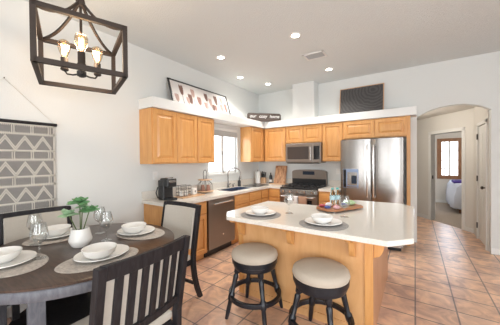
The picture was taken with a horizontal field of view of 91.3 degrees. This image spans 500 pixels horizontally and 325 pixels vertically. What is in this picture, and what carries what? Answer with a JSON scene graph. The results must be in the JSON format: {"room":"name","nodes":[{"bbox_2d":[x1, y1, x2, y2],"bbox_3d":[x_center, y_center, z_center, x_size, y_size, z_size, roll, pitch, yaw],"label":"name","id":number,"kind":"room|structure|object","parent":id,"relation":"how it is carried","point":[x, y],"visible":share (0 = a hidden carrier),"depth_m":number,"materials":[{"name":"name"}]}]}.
{"room":"kitchen with dining area","nodes":[
{"label":"kitchen with dining area","id":0,"kind":"room"},
{"bbox_2d":[0,0,258,307],"bbox_3d":[-2.157,-0.071,2.629,0.183,3.070,8.650,0,1,34],"label":"wall","id":1,"kind":"structure","parent":0,"point":[97,134],"depth_m":2.84,"materials":[{"name":"white paint"}]},
{"bbox_2d":[7,304,25,317],"bbox_3d":[-2.976,1.442,1.296,0.014,0.090,5.180,0,1,34],"label":"baseboard","id":2,"kind":"structure","parent":1,"relation":"attached to","point":[22,306],"depth_m":2.35,"materials":[{"name":"white paint"}]},
{"bbox_2d":[153,172,157,179],"bbox_3d":[-1.407,0.196,3.630,0.009,0.120,0.080,0,1,34],"label":"wall outlet","id":3,"kind":"object","parent":1,"relation":"attached to","point":[155,174],"visible":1,"depth_m":3.63,"materials":[{"name":"white paint"}]},
{"bbox_2d":[139,107,196,163],"bbox_3d":[-1.195,-0.364,3.682,0.298,0.758,0.820,0,1,34],"label":"upper cabinet","id":4,"kind":"object","parent":1,"relation":"attached to","point":[166,137],"visible":1,"depth_m":3.46,"materials":[{"name":"brown wood"}]},
{"bbox_2d":[138,96,416,128],"bbox_3d":[0.668,-0.835,3.829,3.228,0.140,3.180,0,1,34],"label":"ledge","id":5,"kind":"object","parent":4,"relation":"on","point":[152,101],"depth_m":4.36,"materials":[{"name":"white paint"}]},
{"bbox_2d":[167,77,230,113],"bbox_3d":[-0.817,-1.100,4.249,0.159,0.403,1.375,0,1,34],"label":"framed picture","id":6,"kind":"object","parent":5,"relation":"on","point":[181,92],"visible":0.97,"depth_m":4.13,"materials":[{"name":"white paper"}]},
{"bbox_2d":[247,113,280,121],"bbox_3d":[0.322,-1.017,5.527,0.785,0.190,0.022,-1,1,-13],"label":"wooden sign","id":7,"kind":"object","parent":5,"relation":"on","point":[262,117],"visible":1,"depth_m":5.52,"materials":[{"name":"brown wood"}]},
{"bbox_2d":[339,83,383,113],"bbox_3d":[2.119,-1.197,4.675,0.780,0.533,0.120,0,1,34],"label":"framed picture","id":8,"kind":"object","parent":5,"relation":"on","point":[369,97],"visible":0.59,"depth_m":4.66,"materials":[{"name":"brown wood"}]},
{"bbox_2d":[196,116,213,162],"bbox_3d":[-0.851,-0.373,4.193,0.298,0.758,0.408,0,1,34],"label":"upper cabinet","id":9,"kind":"object","parent":1,"relation":"attached to","point":[205,126],"visible":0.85,"depth_m":4.09,"materials":[{"name":"brown wood"}]},
{"bbox_2d":[208,136,238,175],"bbox_3d":[-0.583,-0.225,4.984,0.162,0.935,0.940,0,1,34],"label":"window","id":10,"kind":"structure","parent":1,"relation":"in","point":[221,171],"depth_m":4.96,"materials":[{"name":"white paint"}]},
{"bbox_2d":[214,127,236,137],"bbox_3d":[-0.547,-0.609,4.954,0.048,0.163,0.880,0,1,34],"label":"window blind","id":11,"kind":"object","parent":1,"relation":"attached to","point":[223,132],"visible":0.62,"depth_m":4.97,"materials":[{"name":"white fabric"}]},
{"bbox_2d":[240,127,264,161],"bbox_3d":[0.128,-0.398,5.645,0.298,0.758,0.775,0,1,34],"label":"upper cabinet","id":12,"kind":"object","parent":1,"relation":"attached to","point":[252,139],"visible":0.88,"depth_m":5.37,"materials":[{"name":"brown wood"}]},
{"bbox_2d":[7,202,499,324],"bbox_3d":[2.198,1.472,2.675,7.350,0.106,13.550,0,1,34],"label":"floor","id":13,"kind":"structure","parent":0,"point":[446,277],"depth_m":2.81,"materials":[{"name":"tile"}]},
{"bbox_2d":[0,206,86,320],"bbox_3d":[-1.934,0.969,2.296,0.590,0.995,0.572,0,1,38],"label":"dining chair","id":14,"kind":"object","parent":13,"relation":"on","point":[13,224],"visible":0.27,"depth_m":2.36,"materials":[{"name":"beige fabric"}]},
{"bbox_2d":[0,223,173,324],"bbox_3d":[-1.409,1.084,2.097,1.464,0.760,1.464,0,1,34],"label":"dining table","id":15,"kind":"object","parent":13,"relation":"on","point":[50,297],"visible":0.38,"depth_m":1.86,"materials":[{"name":"brown wood"}]},
{"bbox_2d":[0,253,48,277],"bbox_3d":[-1.660,0.707,1.704,0.530,0.006,0.380,0,1,32],"label":"placemat","id":16,"kind":"object","parent":15,"relation":"on","point":[36,262],"visible":0.62,"depth_m":1.64,"materials":[{"name":"beige fabric"}]},
{"bbox_2d":[0,250,36,268],"bbox_3d":[-1.709,0.690,1.713,0.361,0.029,0.327,0,1,32],"label":"dinner plate","id":17,"kind":"object","parent":16,"relation":"on","point":[25,255],"visible":0.71,"depth_m":1.76,"materials":[{"name":"white ceramic"}]},
{"bbox_2d":[0,246,22,263],"bbox_3d":[-1.749,0.660,1.716,0.226,0.074,0.226,0,1,34],"label":"bowl","id":18,"kind":"object","parent":17,"relation":"on","point":[7,254],"visible":1,"depth_m":1.74,"materials":[{"name":"white ceramic"}]},
{"bbox_2d":[22,236,68,245],"bbox_3d":[-1.804,0.702,2.314,0.380,0.006,0.530,0,1,32],"label":"placemat","id":19,"kind":"object","parent":15,"relation":"on","point":[29,242],"visible":0.39,"depth_m":2.17,"materials":[{"name":"beige fabric"}]},
{"bbox_2d":[33,228,71,239],"bbox_3d":[-1.829,0.684,2.331,0.327,0.029,0.361,0,1,32],"label":"dinner plate","id":20,"kind":"object","parent":19,"relation":"on","point":[41,236],"visible":0.47,"depth_m":2.26,"materials":[{"name":"white ceramic"}]},
{"bbox_2d":[41,224,70,235],"bbox_3d":[-1.854,0.654,2.347,0.226,0.074,0.226,0,1,34],"label":"bowl","id":21,"kind":"object","parent":20,"relation":"on","point":[59,229],"visible":0.95,"depth_m":2.32,"materials":[{"name":"white ceramic"}]},
{"bbox_2d":[58,196,99,247],"bbox_3d":[-1.434,0.496,2.065,0.184,0.415,0.310,0,1,34],"label":"potted plant","id":22,"kind":"object","parent":15,"relation":"on","point":[79,237],"visible":1,"depth_m":2.03,"materials":[{"name":"green plant"}]},
{"bbox_2d":[54,247,138,273],"bbox_3d":[-1.092,0.701,1.786,0.380,0.006,0.530,0,1,42],"label":"placemat","id":23,"kind":"object","parent":15,"relation":"on","point":[70,266],"visible":0.52,"depth_m":1.68,"materials":[{"name":"beige fabric"}]},
{"bbox_2d":[73,244,128,261],"bbox_3d":[-1.101,0.683,1.828,0.327,0.029,0.361,0,1,42],"label":"dinner plate","id":24,"kind":"object","parent":23,"relation":"on","point":[120,249],"visible":0.59,"depth_m":1.79,"materials":[{"name":"white ceramic"}]},
{"bbox_2d":[81,242,116,259],"bbox_3d":[-1.101,0.654,1.791,0.226,0.074,0.226,0,1,34],"label":"bowl","id":25,"kind":"object","parent":24,"relation":"on","point":[96,251],"visible":0.99,"depth_m":1.79,"materials":[{"name":"white ceramic"}]},
{"bbox_2d":[116,228,164,239],"bbox_3d":[-1.077,0.694,2.409,0.530,0.006,0.380,0,1,29],"label":"placemat","id":26,"kind":"object","parent":15,"relation":"on","point":[156,233],"visible":0.59,"depth_m":2.30,"materials":[{"name":"beige fabric"}]},
{"bbox_2d":[117,225,154,235],"bbox_3d":[-1.121,0.676,2.414,0.361,0.029,0.327,0,1,29],"label":"dinner plate","id":27,"kind":"object","parent":26,"relation":"on","point":[147,229],"visible":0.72,"depth_m":2.39,"materials":[{"name":"white ceramic"}]},
{"bbox_2d":[121,222,145,233],"bbox_3d":[-1.142,0.647,2.410,0.226,0.074,0.226,0,1,34],"label":"bowl","id":28,"kind":"object","parent":27,"relation":"on","point":[132,227],"visible":1,"depth_m":2.37,"materials":[{"name":"white ceramic"}]},
{"bbox_2d":[71,235,189,324],"bbox_3d":[-0.760,0.968,1.471,0.590,0.995,0.572,0,1,30],"label":"dining chair","id":29,"kind":"object","parent":13,"relation":"on","point":[142,288],"visible":1,"depth_m":1.31,"materials":[{"name":"grey wood"}]},
{"bbox_2d":[71,309,171,324],"bbox_3d":[-0.824,1.005,1.509,0.440,0.059,0.510,0,1,30],"label":"seat cushion","id":30,"kind":"object","parent":29,"relation":"on","point":[164,319],"depth_m":1.54,"materials":[{"name":"beige fabric"}]},
{"bbox_2d":[144,201,206,260],"bbox_3d":[-1.069,1.007,3.563,0.638,0.874,0.625,0,1,34],"label":"base cabinet","id":31,"kind":"object","parent":13,"relation":"on","point":[152,213],"visible":0.16,"depth_m":3.51,"materials":[{"name":"brown wood"}]},
{"bbox_2d":[161,201,202,296],"bbox_3d":[-0.908,0.956,2.571,0.572,0.995,0.590,0,1,33],"label":"dining chair","id":32,"kind":"object","parent":13,"relation":"on","point":[182,218],"visible":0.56,"depth_m":2.66,"materials":[{"name":"beige fabric"}]},
{"bbox_2d":[204,195,234,257],"bbox_3d":[-0.666,1.000,4.067,0.647,0.868,0.640,0,1,34],"label":"dishwasher","id":33,"kind":"object","parent":13,"relation":"on","point":[220,231],"visible":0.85,"depth_m":3.85,"materials":[{"name":"metal"}]},
{"bbox_2d":[231,188,268,244],"bbox_3d":[-0.189,0.984,4.868,0.638,0.874,1.203,0,1,34],"label":"base cabinet","id":34,"kind":"object","parent":13,"relation":"on","point":[259,196],"visible":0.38,"depth_m":4.54,"materials":[{"name":"brown wood"}]},
{"bbox_2d":[142,177,291,206],"bbox_3d":[-0.271,0.471,4.502,0.914,0.161,3.149,0,1,34],"label":"countertop","id":35,"kind":"structure","parent":34,"relation":"on","point":[148,197],"depth_m":4.16,"materials":[{"name":"beige stone"}]},
{"bbox_2d":[156,177,176,200],"bbox_3d":[-1.190,0.371,3.440,0.240,0.322,0.257,0,1,34],"label":"coffee maker","id":36,"kind":"object","parent":35,"relation":"on","point":[165,185],"visible":1,"depth_m":3.42,"materials":[{"name":"black plastic"}]},
{"bbox_2d":[165,197,176,200],"bbox_3d":[-1.110,0.516,3.441,0.110,0.031,0.140,0,1,34],"label":"drip tray","id":37,"kind":"object","parent":36,"relation":"on","point":[166,198],"depth_m":3.40,"materials":[{"name":"black plastic"}]},
{"bbox_2d":[174,193,204,198],"bbox_3d":[-0.938,0.517,3.814,0.220,0.016,0.460,0,1,34],"label":"serving board","id":38,"kind":"object","parent":35,"relation":"on","point":[197,194],"visible":0.67,"depth_m":3.75,"materials":[{"name":"brown wood"}]},
{"bbox_2d":[176,185,190,196],"bbox_3d":[-1.015,0.428,3.744,0.135,0.159,0.184,0,1,34],"label":"wire basket","id":39,"kind":"object","parent":38,"relation":"on","point":[180,193],"visible":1,"depth_m":3.72,"materials":[{"name":"black metal"}]},
{"bbox_2d":[191,188,196,194],"bbox_3d":[-0.898,0.458,3.906,0.072,0.100,0.080,0,1,34],"label":"jar","id":40,"kind":"object","parent":38,"relation":"on","point":[193,190],"visible":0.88,"depth_m":3.88,"materials":[{"name":"white ceramic"}]},
{"bbox_2d":[197,170,213,192],"bbox_3d":[-0.774,0.321,4.218,0.290,0.395,0.290,0,1,34],"label":"tiered stand","id":41,"kind":"object","parent":35,"relation":"on","point":[203,179],"visible":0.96,"depth_m":4.15,"materials":[{"name":"black metal"}]},
{"bbox_2d":[227,167,240,187],"bbox_3d":[-0.330,0.303,4.963,0.295,0.408,0.102,-1,1,-9],"label":"faucet","id":42,"kind":"object","parent":35,"relation":"on","point":[228,184],"visible":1,"depth_m":4.92,"materials":[{"name":"metal"}]},
{"bbox_2d":[221,187,249,190],"bbox_3d":[-0.280,0.617,4.735,0.360,0.212,0.680,0,1,34],"label":"sink","id":43,"kind":"object","parent":35,"relation":"in","point":[234,188],"visible":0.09,"depth_m":4.98,"materials":[{"name":"blue metal"}]},
{"bbox_2d":[244,184,268,186],"bbox_3d":[0.135,0.493,5.297,0.340,0.012,0.520,0,1,34],"label":"drying mat","id":44,"kind":"object","parent":35,"relation":"on","point":[250,185],"visible":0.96,"depth_m":5.20,"materials":[{"name":"black plastic"}]},
{"bbox_2d":[255,170,260,183],"bbox_3d":[0.183,0.332,5.708,0.150,0.323,0.150,0,1,34],"label":"paper towel holder","id":45,"kind":"object","parent":35,"relation":"on","point":[257,173],"visible":1,"depth_m":5.66,"materials":[{"name":"paper"}]},
{"bbox_2d":[260,171,265,182],"bbox_3d":[0.319,0.348,5.810,0.114,0.287,0.100,0,1,34],"label":"knife block","id":46,"kind":"object","parent":35,"relation":"on","point":[263,176],"visible":0.99,"depth_m":5.79,"materials":[{"name":"brown wood"}]},
{"bbox_2d":[270,166,287,184],"bbox_3d":[0.666,0.283,5.566,0.360,0.416,0.246,0,1,34],"label":"cutting board","id":47,"kind":"object","parent":35,"relation":"on","point":[280,171],"visible":0.88,"depth_m":5.59,"materials":[{"name":"brown wood"}]},
{"bbox_2d":[225,242,282,324],"bbox_3d":[0.046,1.134,2.353,0.504,0.635,0.504,0,1,28],"label":"bar stool","id":48,"kind":"object","parent":13,"relation":"on","point":[252,258],"visible":1,"depth_m":2.21,"materials":[{"name":"beige fabric"}]},
{"bbox_2d":[231,242,277,265],"bbox_3d":[0.044,0.857,2.350,0.447,0.080,0.447,0,1,28],"label":"seat cushion","id":49,"kind":"object","parent":48,"relation":"on","point":[252,253],"depth_m":2.22,"materials":[{"name":"beige fabric"}]},
{"bbox_2d":[269,188,279,201],"bbox_3d":[0.690,0.970,5.371,0.293,0.874,0.648,0,1,34],"label":"base cabinet","id":50,"kind":"object","parent":13,"relation":"on","point":[274,194],"visible":0.13,"depth_m":5.10,"materials":[{"name":"brown wood"}]},
{"bbox_2d":[280,169,327,205],"bbox_3d":[1.098,0.782,5.011,0.767,1.250,0.727,0,1,34],"label":"gas range","id":51,"kind":"object","parent":13,"relation":"on","point":[305,183],"visible":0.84,"depth_m":4.99,"materials":[{"name":"metal"}]},
{"bbox_2d":[288,195,297,203],"bbox_3d":[0.836,0.850,4.762,0.200,0.405,0.048,0,1,34],"label":"dish towel","id":52,"kind":"object","parent":51,"relation":"hanging from","point":[291,199],"visible":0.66,"depth_m":4.74,"materials":[{"name":"white fabric"}]},
{"bbox_2d":[298,196,306,204],"bbox_3d":[1.002,0.840,4.650,0.161,0.385,0.048,0,1,34],"label":"dish towel","id":53,"kind":"object","parent":51,"relation":"hanging from","point":[301,200],"visible":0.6,"depth_m":4.63,"materials":[{"name":"beige fabric"}]},
{"bbox_2d":[280,185,325,190],"bbox_3d":[1.095,0.507,5.006,0.767,0.030,0.590,0,1,34],"label":"cooktop","id":54,"kind":"object","parent":51,"relation":"in","point":[284,187],"depth_m":4.84,"materials":[{"name":"black metal"}]},
{"bbox_2d":[226,200,413,324],"bbox_3d":[0.824,0.979,2.736,1.685,0.914,1.660,0,1,34],"label":"kitchen island","id":55,"kind":"object","parent":13,"relation":"on","point":[362,247],"visible":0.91,"depth_m":2.25,"materials":[{"name":"brown wood"}]},
{"bbox_2d":[226,200,413,246],"bbox_3d":[0.820,0.542,2.731,1.685,0.040,1.660,0,1,34],"label":"island countertop","id":56,"kind":"structure","parent":55,"relation":"on","point":[385,224],"depth_m":2.24,"materials":[{"name":"beige stone"}]},
{"bbox_2d":[241,212,280,219],"bbox_3d":[0.109,0.528,2.487,0.410,0.006,0.410,0,1,34],"label":"placemat","id":57,"kind":"object","parent":56,"relation":"on","point":[244,214],"visible":0.66,"depth_m":2.38,"materials":[{"name":"grey fabric"}]},
{"bbox_2d":[246,209,275,215],"bbox_3d":[0.109,0.513,2.486,0.311,0.025,0.281,0,1,11],"label":"dinner plate","id":58,"kind":"object","parent":57,"relation":"on","point":[269,212],"visible":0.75,"depth_m":2.48,"materials":[{"name":"white ceramic"}]},
{"bbox_2d":[251,206,268,213],"bbox_3d":[0.101,0.488,2.492,0.185,0.061,0.185,0,1,11],"label":"bowl","id":59,"kind":"object","parent":58,"relation":"on","point":[256,209],"visible":1,"depth_m":2.44,"materials":[{"name":"white ceramic"}]},
{"bbox_2d":[299,219,348,230],"bbox_3d":[0.630,0.528,2.105,0.410,0.006,0.410,0,1,34],"label":"placemat","id":60,"kind":"object","parent":56,"relation":"on","point":[303,223],"visible":0.63,"depth_m":2.01,"materials":[{"name":"grey fabric"}]},
{"bbox_2d":[305,217,341,225],"bbox_3d":[0.630,0.512,2.105,0.311,0.025,0.281,0,1,11],"label":"dinner plate","id":61,"kind":"object","parent":60,"relation":"on","point":[334,221],"visible":0.64,"depth_m":2.08,"materials":[{"name":"white ceramic"}]},
{"bbox_2d":[311,213,332,223],"bbox_3d":[0.622,0.488,2.111,0.185,0.061,0.185,0,1,11],"label":"bowl","id":62,"kind":"object","parent":61,"relation":"on","point":[320,218],"visible":1,"depth_m":2.07,"materials":[{"name":"white ceramic"}]},
{"bbox_2d":[316,203,362,212],"bbox_3d":[0.994,0.503,2.721,0.530,0.036,0.280,-1,1,-28],"label":"serving tray","id":63,"kind":"object","parent":56,"relation":"on","point":[355,206],"visible":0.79,"depth_m":2.60,"materials":[{"name":"brown wood"}]},
{"bbox_2d":[330,188,334,204],"bbox_3d":[0.940,0.386,2.788,0.062,0.195,0.062,0,1,34],"label":"water bottle","id":64,"kind":"object","parent":63,"relation":"on","point":[332,193],"visible":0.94,"depth_m":2.76,"materials":[{"name":"white"}]},
{"bbox_2d":[335,187,339,204],"bbox_3d":[1.004,0.385,2.805,0.062,0.195,0.062,0,1,34],"label":"water bottle","id":65,"kind":"object","parent":63,"relation":"on","point":[337,193],"visible":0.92,"depth_m":2.78,"materials":[{"name":"white"}]},
{"bbox_2d":[343,200,354,204],"bbox_3d":[1.126,0.454,2.780,0.130,0.056,0.080,-1,1,0],"label":"snack packet","id":66,"kind":"object","parent":63,"relation":"on","point":[351,202],"visible":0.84,"depth_m":2.75,"materials":[{"name":"plastic"}]},
{"bbox_2d":[288,257,354,324],"bbox_3d":[0.566,1.134,1.960,0.504,0.635,0.504,0,1,42],"label":"bar stool","id":67,"kind":"object","parent":13,"relation":"on","point":[324,280],"visible":1,"depth_m":1.86,"materials":[{"name":"black wood"}]},
{"bbox_2d":[292,257,350,288],"bbox_3d":[0.563,0.857,1.957,0.447,0.080,0.447,0,1,42],"label":"seat cushion","id":68,"kind":"object","parent":67,"relation":"on","point":[309,272],"depth_m":1.84,"materials":[{"name":"beige fabric"}]},
{"bbox_2d":[319,191,340,203],"bbox_3d":[1.619,0.969,4.744,0.380,0.874,0.648,0,1,34],"label":"base cabinet","id":69,"kind":"object","parent":13,"relation":"on","point":[324,197],"visible":0.14,"depth_m":4.51,"materials":[{"name":"brown wood"}]},
{"bbox_2d":[318,180,340,191],"bbox_3d":[1.613,0.452,4.731,0.385,0.161,0.664,0,1,34],"label":"countertop","id":70,"kind":"structure","parent":69,"relation":"on","point":[331,183],"depth_m":4.97,"materials":[{"name":"beige stone"}]},
{"bbox_2d":[340,137,403,250],"bbox_3d":[2.149,0.500,4.292,0.935,1.812,0.756,0,1,34],"label":"refrigerator","id":71,"kind":"object","parent":13,"relation":"on","point":[371,169],"visible":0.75,"depth_m":3.99,"materials":[{"name":"grey metal"}]},
{"bbox_2d":[343,116,410,245],"bbox_3d":[2.306,0.309,4.493,1.076,2.186,0.278,0,1,34],"label":"upper cabinet","id":72,"kind":"object","parent":13,"relation":"on","point":[392,127],"visible":0.94,"depth_m":4.28,"materials":[{"name":"brown wood"}]},
{"bbox_2d":[445,180,461,212],"bbox_3d":[6.666,0.937,6.501,2.194,0.794,1.644,0,1,34],"label":"bed","id":73,"kind":"object","parent":13,"relation":"on","point":[453,190],"visible":0.39,"depth_m":6.51,"materials":[{"name":"white fabric"}]},
{"bbox_2d":[451,179,461,182],"bbox_3d":[6.009,0.535,6.784,0.620,0.085,0.450,0,1,34],"label":"throw blanket","id":74,"kind":"object","parent":73,"relation":"on","point":[452,180],"visible":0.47,"depth_m":6.74,"materials":[{"name":"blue fabric"}]},
{"bbox_2d":[25,0,499,94],"bbox_3d":[0.613,-1.659,0.734,6.900,0.100,8.650,0,1,34],"label":"ceiling","id":75,"kind":"structure","parent":0,"point":[359,38],"depth_m":3.09,"materials":[{"name":"white paint"}]},
{"bbox_2d":[29,0,127,94],"bbox_3d":[-1.416,-1.145,2.048,0.590,0.922,0.644,-1,1,-37],"label":"chandelier","id":76,"kind":"object","parent":75,"relation":"hanging from","point":[37,62],"visible":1,"depth_m":1.96,"materials":[{"name":"brown metal"}]},
{"bbox_2d":[58,39,70,70],"bbox_3d":[-1.549,-0.895,2.040,0.093,0.257,0.093,0,1,34],"label":"bulb","id":77,"kind":"object","parent":76,"relation":"attached to","point":[65,46],"depth_m":2.03,"materials":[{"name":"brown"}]},
{"bbox_2d":[74,32,85,64],"bbox_3d":[-1.337,-0.896,1.940,0.093,0.257,0.093,0,1,34],"label":"bulb","id":78,"kind":"object","parent":76,"relation":"attached to","point":[81,55],"depth_m":1.92,"materials":[{"name":"brown"}]},
{"bbox_2d":[94,46,102,76],"bbox_3d":[-1.356,-0.898,2.173,0.093,0.257,0.093,0,1,34],"label":"bulb","id":79,"kind":"object","parent":76,"relation":"attached to","point":[98,65],"depth_m":2.16,"materials":[{"name":"brown"}]},
{"bbox_2d":[216,55,225,58],"bbox_3d":[-0.452,-1.628,3.786,0.156,0.010,0.156,0,1,34],"label":"recessed light","id":80,"kind":"object","parent":75,"relation":"in","point":[217,56],"visible":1,"depth_m":3.78,"materials":[{"name":"white paint"}]},
{"bbox_2d":[289,32,301,37],"bbox_3d":[0.582,-1.630,3.137,0.156,0.010,0.156,0,1,34],"label":"recessed light","id":81,"kind":"object","parent":75,"relation":"in","point":[294,34],"visible":1,"depth_m":3.13,"materials":[{"name":"white paint"}]},
{"bbox_2d":[302,50,327,60],"bbox_3d":[1.001,-1.641,3.759,0.320,0.012,0.240,0,1,34],"label":"ceiling vent","id":82,"kind":"object","parent":75,"relation":"in","point":[319,54],"visible":1,"depth_m":3.74,"materials":[{"name":"white metal"}]},
{"bbox_2d":[259,51,499,252],"bbox_3d":[2.997,-0.136,4.267,6.600,3.070,0.130,0,1,34],"label":"wall","id":83,"kind":"structure","parent":0,"point":[471,80],"depth_m":4.15,"materials":[{"name":"white paint"}]},
{"bbox_2d":[265,127,285,161],"bbox_3d":[0.629,-0.402,5.616,0.545,0.758,0.268,0,1,34],"label":"upper cabinet","id":84,"kind":"object","parent":83,"relation":"attached to","point":[275,138],"visible":0.77,"depth_m":5.50,"materials":[{"name":"brown wood"}]},
{"bbox_2d":[286,124,321,143],"bbox_3d":[1.186,-0.599,5.238,0.798,0.366,0.268,0,1,34],"label":"upper cabinet","id":85,"kind":"object","parent":83,"relation":"attached to","point":[304,133],"visible":0.77,"depth_m":5.11,"materials":[{"name":"brown wood"}]},
{"bbox_2d":[286,142,325,163],"bbox_3d":[1.166,-0.192,5.176,0.757,0.423,0.401,0,1,34],"label":"microwave","id":86,"kind":"object","parent":85,"relation":"attached to","point":[298,153],"visible":0.96,"depth_m":5.02,"materials":[{"name":"metal"}]},
{"bbox_2d":[292,81,318,118],"bbox_3d":[1.185,-1.296,5.221,0.470,0.740,0.280,0,1,34],"label":"chase","id":87,"kind":"object","parent":83,"relation":"attached to","point":[305,95],"depth_m":5.10,"materials":[{"name":"white paint"}]},
{"bbox_2d":[322,122,342,160],"bbox_3d":[1.687,-0.404,4.903,0.403,0.758,0.268,0,1,34],"label":"upper cabinet","id":88,"kind":"object","parent":83,"relation":"attached to","point":[332,133],"visible":0.72,"depth_m":4.80,"materials":[{"name":"brown wood"}]},
{"bbox_2d":[491,248,499,254],"bbox_3d":[4.697,1.353,3.060,2.435,0.090,0.014,0,1,34],"label":"baseboard","id":89,"kind":"structure","parent":83,"relation":"attached to","point":[494,251],"depth_m":3.71,"materials":[{"name":"white paint"}]},
{"bbox_2d":[417,108,473,227],"bbox_3d":[4.348,0.148,5.911,0.100,2.440,2.320,-1,1,-3],"label":"wall","id":90,"kind":"structure","parent":0,"point":[464,118],"depth_m":5.45,"materials":[{"name":"grey paint"}]},
{"bbox_2d":[417,212,473,232],"bbox_3d":[4.305,1.323,5.881,0.012,0.090,2.200,-1,1,-3],"label":"baseboard","id":91,"kind":"structure","parent":90,"relation":"attached to","point":[468,229],"depth_m":4.94,"materials":[{"name":"white paint"}]},
{"bbox_2d":[428,127,464,229],"bbox_3d":[4.377,0.323,5.421,0.124,2.100,0.945,-1,1,-3],"label":"trim","id":92,"kind":"structure","parent":90,"relation":"attached to","point":[430,192],"depth_m":5.81,"materials":[{"name":"white paint"}]},
{"bbox_2d":[417,105,475,119],"bbox_3d":[4.260,-1.112,5.087,2.620,0.100,2.670,0,1,34],"label":"ceiling","id":93,"kind":"structure","parent":0,"point":[446,110],"depth_m":5.07,"materials":[{"name":"grey paint"}]},
{"bbox_2d":[435,131,461,199],"bbox_3d":[6.981,0.094,7.671,5.000,2.460,0.120,0,1,34],"label":"wall","id":94,"kind":"structure","parent":0,"point":[440,184],"depth_m":8.06,"materials":[{"name":"grey paint"}]},
{"bbox_2d":[435,199,447,202],"bbox_3d":[6.954,1.272,7.629,5.000,0.094,0.014,0,1,34],"label":"baseboard","id":95,"kind":"structure","parent":94,"relation":"attached to","point":[436,200],"depth_m":8.06,"materials":[{"name":"white paint"}]},
{"bbox_2d":[437,138,461,178],"bbox_3d":[6.491,-0.125,7.955,0.650,1.320,0.110,0,1,34],"label":"window","id":96,"kind":"structure","parent":94,"relation":"in","point":[439,141],"depth_m":7.97,"materials":[{"name":"brown wood"}]},
{"bbox_2d":[474,107,488,250],"bbox_3d":[4.093,0.169,4.282,0.100,2.440,1.110,0,1,34],"label":"wall","id":97,"kind":"structure","parent":0,"point":[480,114],"depth_m":4.20,"materials":[{"name":"grey paint"}]},
{"bbox_2d":[476,119,486,249],"bbox_3d":[3.966,0.346,4.171,0.128,2.090,0.740,0,1,34],"label":"door","id":98,"kind":"structure","parent":97,"relation":"in","point":[481,127],"depth_m":4.24,"materials":[{"name":"white paint"}]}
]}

